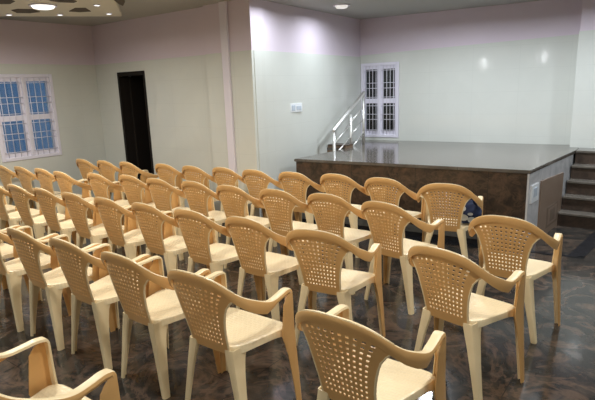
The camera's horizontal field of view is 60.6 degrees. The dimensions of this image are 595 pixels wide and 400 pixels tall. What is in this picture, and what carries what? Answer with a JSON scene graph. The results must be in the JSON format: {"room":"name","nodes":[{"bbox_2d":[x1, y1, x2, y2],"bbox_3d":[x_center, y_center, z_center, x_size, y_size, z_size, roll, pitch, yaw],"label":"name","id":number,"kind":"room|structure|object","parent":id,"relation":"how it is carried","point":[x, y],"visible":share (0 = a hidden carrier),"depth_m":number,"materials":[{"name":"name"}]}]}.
{"room":"auditorium","nodes":[
{"label":"auditorium","id":0,"kind":"room"},
{"bbox_2d":[0,19,106,212],"bbox_3d":[-5.459,-0.503,4.700,0.228,2.628,8.200,7,16,36],"label":"wall","id":1,"kind":"structure","parent":0,"point":[65,52],"depth_m":7.25,"materials":[{"name":"beige paint"}]},
{"bbox_2d":[0,74,61,161],"bbox_3d":[-3.671,-1.123,6.890,0.090,1.125,0.815,7,16,36],"label":"window","id":2,"kind":"structure","parent":1,"relation":"in","point":[26,117],"depth_m":6.89,"materials":[{"name":"white paint"}]},
{"bbox_2d":[0,78,30,157],"bbox_3d":[-3.757,-1.082,6.720,0.013,1.037,0.350,7,16,36],"label":"grille","id":3,"kind":"object","parent":2,"relation":"attached to","point":[24,117],"depth_m":6.77,"materials":[{"name":"white metal"}]},
{"bbox_2d":[27,77,57,154],"bbox_3d":[-3.528,-1.156,7.019,0.013,1.037,0.350,7,16,36],"label":"grille","id":4,"kind":"object","parent":2,"relation":"attached to","point":[52,115],"depth_m":7.05,"materials":[{"name":"white metal"}]},
{"bbox_2d":[91,0,270,216],"bbox_3d":[-1.754,-1.129,6.939,3.365,2.628,0.288,7,16,36],"label":"wall","id":5,"kind":"structure","parent":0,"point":[179,54],"depth_m":6.49,"materials":[{"name":"beige paint"}]},
{"bbox_2d":[117,71,153,197],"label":"door","id":6,"kind":"structure","parent":5,"relation":"attached to","point":[132,90],"depth_m":7.52,"materials":[{"name":"black wood"}]},
{"bbox_2d":[218,1,236,210],"bbox_3d":[-0.806,-0.965,6.054,0.110,2.628,0.030,7,16,36],"label":"pillar","id":7,"kind":"structure","parent":5,"relation":"attached to","point":[223,16],"depth_m":5.95,"materials":[{"name":"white paint"}]},
{"bbox_2d":[0,0,541,25],"bbox_3d":[-0.013,-1.718,2.985,10.890,0.120,13.100,7,16,36],"label":"ceiling","id":8,"kind":"structure","parent":0,"point":[131,9],"depth_m":6.45,"materials":[{"name":"grey paint"}]},
{"bbox_2d":[0,0,124,15],"bbox_3d":[-2.318,-1.884,4.503,1.449,0.059,3.417,-5,13,-15],"label":"ceiling panel","id":9,"kind":"object","parent":8,"relation":"attached to","point":[14,7],"visible":0.99,"depth_m":5.52,"materials":[{"name":"beige paint"}]},
{"bbox_2d":[28,3,56,9],"bbox_3d":[-2.637,-2.001,5.278,0.270,0.040,0.270,7,16,36],"label":"ceiling lamp","id":10,"kind":"object","parent":9,"relation":"attached to","point":[40,6],"visible":1,"depth_m":5.21,"materials":[{"name":"white paint"}]},
{"bbox_2d":[333,4,349,8],"bbox_3d":[0.547,-2.397,6.304,0.207,0.034,0.207,7,16,36],"label":"recessed light","id":11,"kind":"object","parent":8,"relation":"in","point":[338,6],"visible":1,"depth_m":6.25,"materials":[{"name":"white paint"}]},
{"bbox_2d":[335,5,347,8],"bbox_3d":[0.547,-2.396,6.304,0.170,0.033,0.170,7,16,36],"label":"diffuser","id":12,"kind":"object","parent":11,"relation":"attached to","point":[337,6],"depth_m":6.26,"materials":[{"name":"white plastic"}]},
{"bbox_2d":[0,210,594,399],"bbox_3d":[0.080,0.961,3.582,10.890,0.124,13.100,7,16,36],"label":"floor","id":13,"kind":"structure","parent":0,"point":[561,364],"depth_m":3.35,"materials":[{"name":"brown stone"}]},
{"bbox_2d":[0,186,21,227],"bbox_3d":[-3.369,0.130,5.658,0.515,0.837,0.487,7,16,36],"label":"armchair","id":14,"kind":"object","parent":13,"relation":"on","point":[10,208],"visible":0.24,"depth_m":5.83,"materials":[{"name":"beige plastic"}]},
{"bbox_2d":[0,225,28,291],"bbox_3d":[-2.522,0.448,4.099,0.515,0.837,0.487,7,16,36],"label":"armchair","id":15,"kind":"object","parent":13,"relation":"on","point":[7,251],"visible":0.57,"depth_m":4.15,"materials":[{"name":"beige plastic"}]},
{"bbox_2d":[0,165,41,226],"bbox_3d":[-3.585,-0.080,6.635,0.515,0.837,0.487,7,16,36],"label":"armchair","id":16,"kind":"object","parent":13,"relation":"on","point":[6,175],"visible":0.27,"depth_m":6.41,"materials":[{"name":"beige plastic"}]},
{"bbox_2d":[0,187,47,242],"bbox_3d":[-2.984,0.169,5.424,0.515,0.837,0.487,7,16,36],"label":"armchair","id":17,"kind":"object","parent":13,"relation":"on","point":[13,218],"visible":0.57,"depth_m":5.29,"materials":[{"name":"beige plastic"}]},
{"bbox_2d":[0,226,70,331],"bbox_3d":[-2.087,0.496,3.816,0.515,0.837,0.487,7,16,36],"label":"armchair","id":18,"kind":"object","parent":13,"relation":"on","point":[13,270],"visible":0.5,"depth_m":3.69,"materials":[{"name":"beige plastic"}]},
{"bbox_2d":[14,166,62,232],"bbox_3d":[-3.227,-0.046,6.431,0.515,0.837,0.487,7,16,36],"label":"armchair","id":19,"kind":"object","parent":13,"relation":"on","point":[20,171],"visible":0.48,"depth_m":6.21,"materials":[{"name":"beige plastic"}]},
{"bbox_2d":[7,184,76,253],"bbox_3d":[-2.601,0.211,5.178,0.515,0.837,0.487,7,16,36],"label":"armchair","id":20,"kind":"object","parent":13,"relation":"on","point":[38,223],"visible":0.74,"depth_m":5.01,"materials":[{"name":"beige plastic"}]},
{"bbox_2d":[0,337,119,399],"bbox_3d":[-1.007,0.880,1.925,0.575,0.837,0.487,7,15,35],"label":"armchair","id":21,"kind":"object","parent":13,"relation":"on","point":[43,383],"visible":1,"depth_m":2.13,"materials":[{"name":"beige plastic"}]},
{"bbox_2d":[6,228,115,350],"bbox_3d":[-1.661,0.545,3.529,0.515,0.837,0.487,7,16,36],"label":"armchair","id":22,"kind":"object","parent":13,"relation":"on","point":[53,282],"visible":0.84,"depth_m":3.39,"materials":[{"name":"beige plastic"}]},
{"bbox_2d":[34,168,92,218],"bbox_3d":[-2.867,-0.011,6.214,0.515,0.837,0.487,7,16,36],"label":"armchair","id":23,"kind":"object","parent":13,"relation":"on","point":[45,176],"visible":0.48,"depth_m":6.01,"materials":[{"name":"beige plastic"}]},
{"bbox_2d":[33,187,105,255],"bbox_3d":[-2.226,0.250,4.942,0.515,0.837,0.487,7,16,36],"label":"armchair","id":24,"kind":"object","parent":13,"relation":"on","point":[49,211],"visible":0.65,"depth_m":4.78,"materials":[{"name":"beige plastic"}]},
{"bbox_2d":[53,171,109,243],"bbox_3d":[-2.503,0.042,5.923,0.515,0.837,0.487,8,16,38],"label":"armchair","id":25,"kind":"object","parent":13,"relation":"on","point":[64,186],"visible":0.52,"depth_m":5.71,"materials":[{"name":"beige plastic"}]},
{"bbox_2d":[61,192,137,273],"bbox_3d":[-1.833,0.296,4.678,0.515,0.837,0.487,7,16,36],"label":"armchair","id":26,"kind":"object","parent":13,"relation":"on","point":[96,233],"visible":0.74,"depth_m":4.52,"materials":[{"name":"beige plastic"}]},
{"bbox_2d":[49,237,151,369],"bbox_3d":[-1.247,0.591,3.260,0.535,0.837,0.487,7,16,36],"label":"armchair","id":27,"kind":"object","parent":13,"relation":"on","point":[100,294],"visible":0.84,"depth_m":3.12,"materials":[{"name":"beige plastic"}]},
{"bbox_2d":[76,159,126,216],"bbox_3d":[-2.689,-0.178,6.937,0.515,0.837,0.487,7,16,36],"label":"armchair","id":28,"kind":"object","parent":13,"relation":"on","point":[82,164],"visible":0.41,"depth_m":6.69,"materials":[{"name":"beige plastic"}]},
{"bbox_2d":[87,173,144,247],"bbox_3d":[-2.037,0.072,5.713,0.515,0.837,0.487,7,16,36],"label":"armchair","id":29,"kind":"object","parent":13,"relation":"on","point":[98,187],"visible":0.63,"depth_m":5.51,"materials":[{"name":"beige plastic"}]},
{"bbox_2d":[97,160,145,199],"bbox_3d":[-2.321,-0.141,6.715,0.515,0.837,0.487,7,16,36],"label":"armchair","id":30,"kind":"object","parent":13,"relation":"on","point":[101,164],"visible":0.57,"depth_m":6.49,"materials":[{"name":"beige plastic"}]},
{"bbox_2d":[94,197,166,275],"bbox_3d":[-1.441,0.341,4.415,0.515,0.837,0.487,7,16,36],"label":"armchair","id":31,"kind":"object","parent":13,"relation":"on","point":[132,241],"visible":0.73,"depth_m":4.26,"materials":[{"name":"beige plastic"}]},
{"bbox_2d":[119,161,166,196],"bbox_3d":[-1.963,-0.108,6.514,0.515,0.837,0.487,8,16,38],"label":"armchair","id":32,"kind":"object","parent":13,"relation":"on","point":[126,167],"visible":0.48,"depth_m":6.26,"materials":[{"name":"beige plastic"}]},
{"bbox_2d":[119,174,178,229],"bbox_3d":[-1.613,0.102,5.513,0.515,0.837,0.487,7,16,36],"label":"armchair","id":33,"kind":"object","parent":13,"relation":"on","point":[130,182],"visible":0.48,"depth_m":5.32,"materials":[{"name":"beige plastic"}]},
{"bbox_2d":[101,251,220,399],"bbox_3d":[-0.815,0.643,2.958,0.535,0.837,0.487,7,16,36],"label":"armchair","id":34,"kind":"object","parent":13,"relation":"on","point":[162,307],"visible":0.86,"depth_m":2.81,"materials":[{"name":"beige plastic"}]},
{"bbox_2d":[131,202,210,273],"bbox_3d":[-1.042,0.384,4.157,0.515,0.837,0.487,7,16,36],"label":"armchair","id":35,"kind":"object","parent":13,"relation":"on","point":[173,244],"visible":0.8,"depth_m":4.00,"materials":[{"name":"beige plastic"}]},
{"bbox_2d":[146,178,204,259],"bbox_3d":[-1.248,0.149,5.248,0.515,0.837,0.487,7,16,36],"label":"armchair","id":36,"kind":"object","parent":13,"relation":"on","point":[158,199],"visible":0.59,"depth_m":5.04,"materials":[{"name":"beige plastic"}]},
{"bbox_2d":[155,163,205,206],"bbox_3d":[-1.439,-0.066,6.240,0.515,0.837,0.487,7,16,36],"label":"armchair","id":37,"kind":"object","parent":13,"relation":"on","point":[161,169],"visible":0.45,"depth_m":6.02,"materials":[{"name":"beige plastic"}]},
{"bbox_2d":[182,165,233,232],"bbox_3d":[-1.060,-0.025,5.997,0.515,0.837,0.487,7,16,36],"label":"armchair","id":38,"kind":"object","parent":13,"relation":"on","point":[187,169],"visible":0.41,"depth_m":5.74,"materials":[{"name":"beige plastic"}]},
{"bbox_2d":[181,181,246,245],"bbox_3d":[-0.846,0.184,5.025,0.515,0.837,0.487,7,16,36],"label":"armchair","id":39,"kind":"object","parent":13,"relation":"on","point":[209,195],"visible":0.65,"depth_m":4.83,"materials":[{"name":"beige plastic"}]},
{"bbox_2d":[174,209,261,300],"bbox_3d":[-0.639,0.429,3.894,0.535,0.837,0.487,7,16,36],"label":"armchair","id":40,"kind":"object","parent":13,"relation":"on","point":[214,254],"visible":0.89,"depth_m":3.74,"materials":[{"name":"beige plastic"}]},
{"bbox_2d":[167,269,301,399],"bbox_3d":[-0.355,0.698,2.643,0.575,0.837,0.487,7,15,35],"label":"armchair","id":41,"kind":"object","parent":13,"relation":"on","point":[232,332],"visible":1,"depth_m":2.52,"materials":[{"name":"beige plastic"}]},
{"bbox_2d":[212,167,268,236],"bbox_3d":[-0.679,0.005,5.806,0.515,0.837,0.487,7,16,36],"label":"armchair","id":42,"kind":"object","parent":13,"relation":"on","point":[216,170],"visible":0.42,"depth_m":5.57,"materials":[{"name":"beige plastic"}]},
{"bbox_2d":[216,185,284,274],"bbox_3d":[-0.466,0.231,4.758,0.515,0.837,0.487,7,16,36],"label":"armchair","id":43,"kind":"object","parent":13,"relation":"on","point":[241,209],"visible":0.54,"depth_m":4.55,"materials":[{"name":"beige plastic"}]},
{"bbox_2d":[242,169,298,246],"bbox_3d":[-0.319,0.044,5.575,0.515,0.837,0.487,7,16,36],"label":"armchair","id":44,"kind":"object","parent":13,"relation":"on","point":[248,172],"visible":0.5,"depth_m":5.37,"materials":[{"name":"beige plastic"}]},
{"bbox_2d":[225,216,316,320],"bbox_3d":[-0.219,0.474,3.625,0.535,0.837,0.487,7,16,36],"label":"armchair","id":45,"kind":"object","parent":13,"relation":"on","point":[269,266],"visible":0.81,"depth_m":3.47,"materials":[{"name":"beige plastic"}]},
{"bbox_2d":[259,188,330,284],"bbox_3d":[-0.050,0.271,4.514,0.535,0.837,0.487,7,16,36],"label":"armchair","id":46,"kind":"object","parent":13,"relation":"on","point":[285,224],"visible":0.75,"depth_m":4.33,"materials":[{"name":"beige plastic"}]},
{"bbox_2d":[278,171,334,223],"bbox_3d":[0.079,0.078,5.358,0.515,0.837,0.487,7,15,34],"label":"armchair","id":47,"kind":"object","parent":13,"relation":"on","point":[288,176],"visible":0.59,"depth_m":5.14,"materials":[{"name":"beige plastic"}]},
{"bbox_2d":[292,150,336,220],"bbox_3d":[0.241,-0.222,6.844,0.362,0.765,1.092,7,16,36],"label":"stairs","id":48,"kind":"structure","parent":13,"relation":"on","point":[293,216],"depth_m":6.48,"materials":[{"name":"brown stone"}]},
{"bbox_2d":[286,229,385,345],"bbox_3d":[0.220,0.534,3.288,0.575,0.837,0.487,5,14,29],"label":"armchair","id":49,"kind":"object","parent":13,"relation":"on","point":[317,276],"visible":0.98,"depth_m":3.14,"materials":[{"name":"beige plastic"}]},
{"bbox_2d":[307,193,378,294],"bbox_3d":[0.363,0.310,4.271,0.535,0.837,0.487,7,16,36],"label":"armchair","id":50,"kind":"object","parent":13,"relation":"on","point":[352,235],"visible":0.72,"depth_m":4.09,"materials":[{"name":"beige plastic"}]},
{"bbox_2d":[320,173,380,257],"bbox_3d":[0.507,0.111,5.147,0.535,0.837,0.487,7,16,36],"label":"armchair","id":51,"kind":"object","parent":13,"relation":"on","point":[337,186],"visible":0.52,"depth_m":4.93,"materials":[{"name":"beige plastic"}]},
{"bbox_2d":[295,304,445,399],"bbox_3d":[0.287,0.786,2.144,0.575,0.837,0.487,8,16,37],"label":"armchair","id":52,"kind":"object","parent":13,"relation":"on","point":[356,373],"visible":1,"depth_m":1.99,"materials":[{"name":"beige plastic"}]},
{"bbox_2d":[364,177,423,250],"bbox_3d":[0.913,0.160,4.864,0.535,0.837,0.487,7,16,36],"label":"armchair","id":53,"kind":"object","parent":13,"relation":"on","point":[382,192],"visible":0.57,"depth_m":4.64,"materials":[{"name":"beige plastic"}]},
{"bbox_2d":[361,201,444,314],"bbox_3d":[0.777,0.379,3.898,0.487,0.837,0.575,-14,17,-43],"label":"armchair","id":54,"kind":"object","parent":13,"relation":"on","point":[392,245],"visible":0.86,"depth_m":3.73,"materials":[{"name":"beige plastic"}]},
{"bbox_2d":[294,140,578,248],"bbox_3d":[1.744,-0.225,6.544,3.173,0.800,2.258,6,15,30],"label":"stage","id":55,"kind":"object","parent":13,"relation":"on","point":[504,174],"visible":0.56,"depth_m":5.66,"materials":[{"name":"brown stone"}]},
{"bbox_2d":[328,143,352,147],"bbox_3d":[0.612,-0.773,7.237,0.300,0.045,0.209,7,16,36],"label":"stone slab","id":56,"kind":"object","parent":55,"relation":"on","point":[338,145],"visible":0.76,"depth_m":7.18,"materials":[{"name":"brown stone"}]},
{"bbox_2d":[332,91,365,150],"bbox_3d":[0.736,-0.899,7.206,0.052,1.236,0.873,7,16,36],"label":"stair railing","id":57,"kind":"object","parent":55,"relation":"attached to","point":[362,95],"visible":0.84,"depth_m":7.21,"materials":[{"name":"silver metal"}]},
{"bbox_2d":[530,182,538,203],"bbox_3d":[2.344,-0.069,5.053,0.019,0.184,0.272,9,16,40],"label":"socket plate","id":58,"kind":"object","parent":55,"relation":"attached to","point":[534,192],"visible":1,"depth_m":5.04,"materials":[{"name":"white plastic"}]},
{"bbox_2d":[537,172,563,233],"bbox_3d":[2.779,0.038,5.582,0.021,0.635,0.848,9,16,40],"label":"board","id":59,"kind":"object","parent":55,"relation":"attached to","point":[550,195],"visible":0.93,"depth_m":5.53,"materials":[{"name":"brown laminate"}]},
{"bbox_2d":[417,183,482,275],"bbox_3d":[1.341,0.220,4.525,0.575,0.837,0.487,4,14,27],"label":"armchair","id":60,"kind":"object","parent":13,"relation":"on","point":[454,224],"visible":0.85,"depth_m":4.34,"materials":[{"name":"beige plastic"}]},
{"bbox_2d":[454,198,481,223],"bbox_3d":[1.494,0.076,4.467,0.240,0.256,0.224,3,14,22],"label":"cloth bag","id":61,"kind":"object","parent":60,"relation":"on","point":[472,210],"visible":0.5,"depth_m":4.40,"materials":[{"name":"blue fabric"}]},
{"bbox_2d":[462,207,473,222],"bbox_3d":[1.457,0.127,4.387,0.145,0.152,0.033,2,13,18],"label":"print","id":62,"kind":"object","parent":61,"relation":"attached to","point":[468,213],"depth_m":4.39,"materials":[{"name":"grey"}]},
{"bbox_2d":[408,245,525,399],"bbox_3d":[0.902,0.612,2.833,0.487,0.837,0.575,-13,17,-41],"label":"armchair","id":63,"kind":"object","parent":13,"relation":"on","point":[449,302],"visible":0.99,"depth_m":2.68,"materials":[{"name":"beige plastic"}]},
{"bbox_2d":[468,215,562,343],"bbox_3d":[1.434,0.463,3.421,0.575,0.837,0.487,8,16,38],"label":"armchair","id":64,"kind":"object","parent":13,"relation":"on","point":[500,264],"visible":0.93,"depth_m":3.26,"materials":[{"name":"beige plastic"}]},
{"bbox_2d":[557,148,594,229],"bbox_3d":[4.048,-0.077,5.522,2.026,0.800,0.900,7,16,36],"label":"stairs","id":65,"kind":"structure","parent":13,"relation":"on","point":[584,168],"depth_m":5.88,"materials":[{"name":"stone"}]},
{"bbox_2d":[253,0,360,216],"bbox_3d":[0.229,-1.208,6.985,0.108,2.628,2.692,6,15,33],"label":"wall","id":66,"kind":"structure","parent":0,"point":[313,59],"depth_m":6.62,"materials":[{"name":"white paint"}]},
{"bbox_2d":[290,103,301,111],"bbox_3d":[-0.033,-1.177,6.490,0.038,0.109,0.238,7,16,36],"label":"switch plate","id":67,"kind":"object","parent":66,"relation":"attached to","point":[295,107],"visible":1,"depth_m":6.48,"materials":[{"name":"white plastic"}]},
{"bbox_2d":[360,0,582,144],"bbox_3d":[2.244,-1.377,7.435,3.380,2.628,0.227,6,15,30],"label":"wall","id":68,"kind":"structure","parent":0,"point":[506,73],"depth_m":7.02,"materials":[{"name":"pale cream-green paint"},{"name":"lilac paint"}]},
{"bbox_2d":[361,62,398,137],"bbox_3d":[1.286,-1.543,7.887,0.615,1.130,0.090,6,15,30],"label":"window","id":69,"kind":"structure","parent":68,"relation":"in","point":[380,100],"depth_m":7.84,"materials":[{"name":"white paint"}]},
{"bbox_2d":[364,66,377,133],"bbox_3d":[1.146,-1.548,7.929,0.250,1.042,0.013,6,15,30],"label":"grille","id":70,"kind":"object","parent":69,"relation":"attached to","point":[370,68],"depth_m":7.93,"materials":[{"name":"white metal"}]},
{"bbox_2d":[381,65,395,134],"bbox_3d":[1.389,-1.524,7.786,0.250,1.042,0.013,6,15,30],"label":"grille","id":71,"kind":"object","parent":69,"relation":"attached to","point":[386,100],"depth_m":7.79,"materials":[{"name":"white metal"}]},
{"bbox_2d":[570,0,594,195],"bbox_3d":[5.479,-1.002,5.248,4.600,2.628,0.700,7,16,36],"label":"wall","id":72,"kind":"structure","parent":0,"point":[583,114],"depth_m":6.21,"materials":[{"name":"white paint"}]},
{"label":"outside","id":73,"kind":"structure","parent":0,"visible":0},
{"bbox_2d":[368,68,394,130],"bbox_3d":[2.068,-1.982,9.094,2.600,3.300,0.200,7,16,36],"label":"wall","id":74,"kind":"structure","parent":73,"point":[373,126],"depth_m":9.39,"materials":[{"name":"grey"}]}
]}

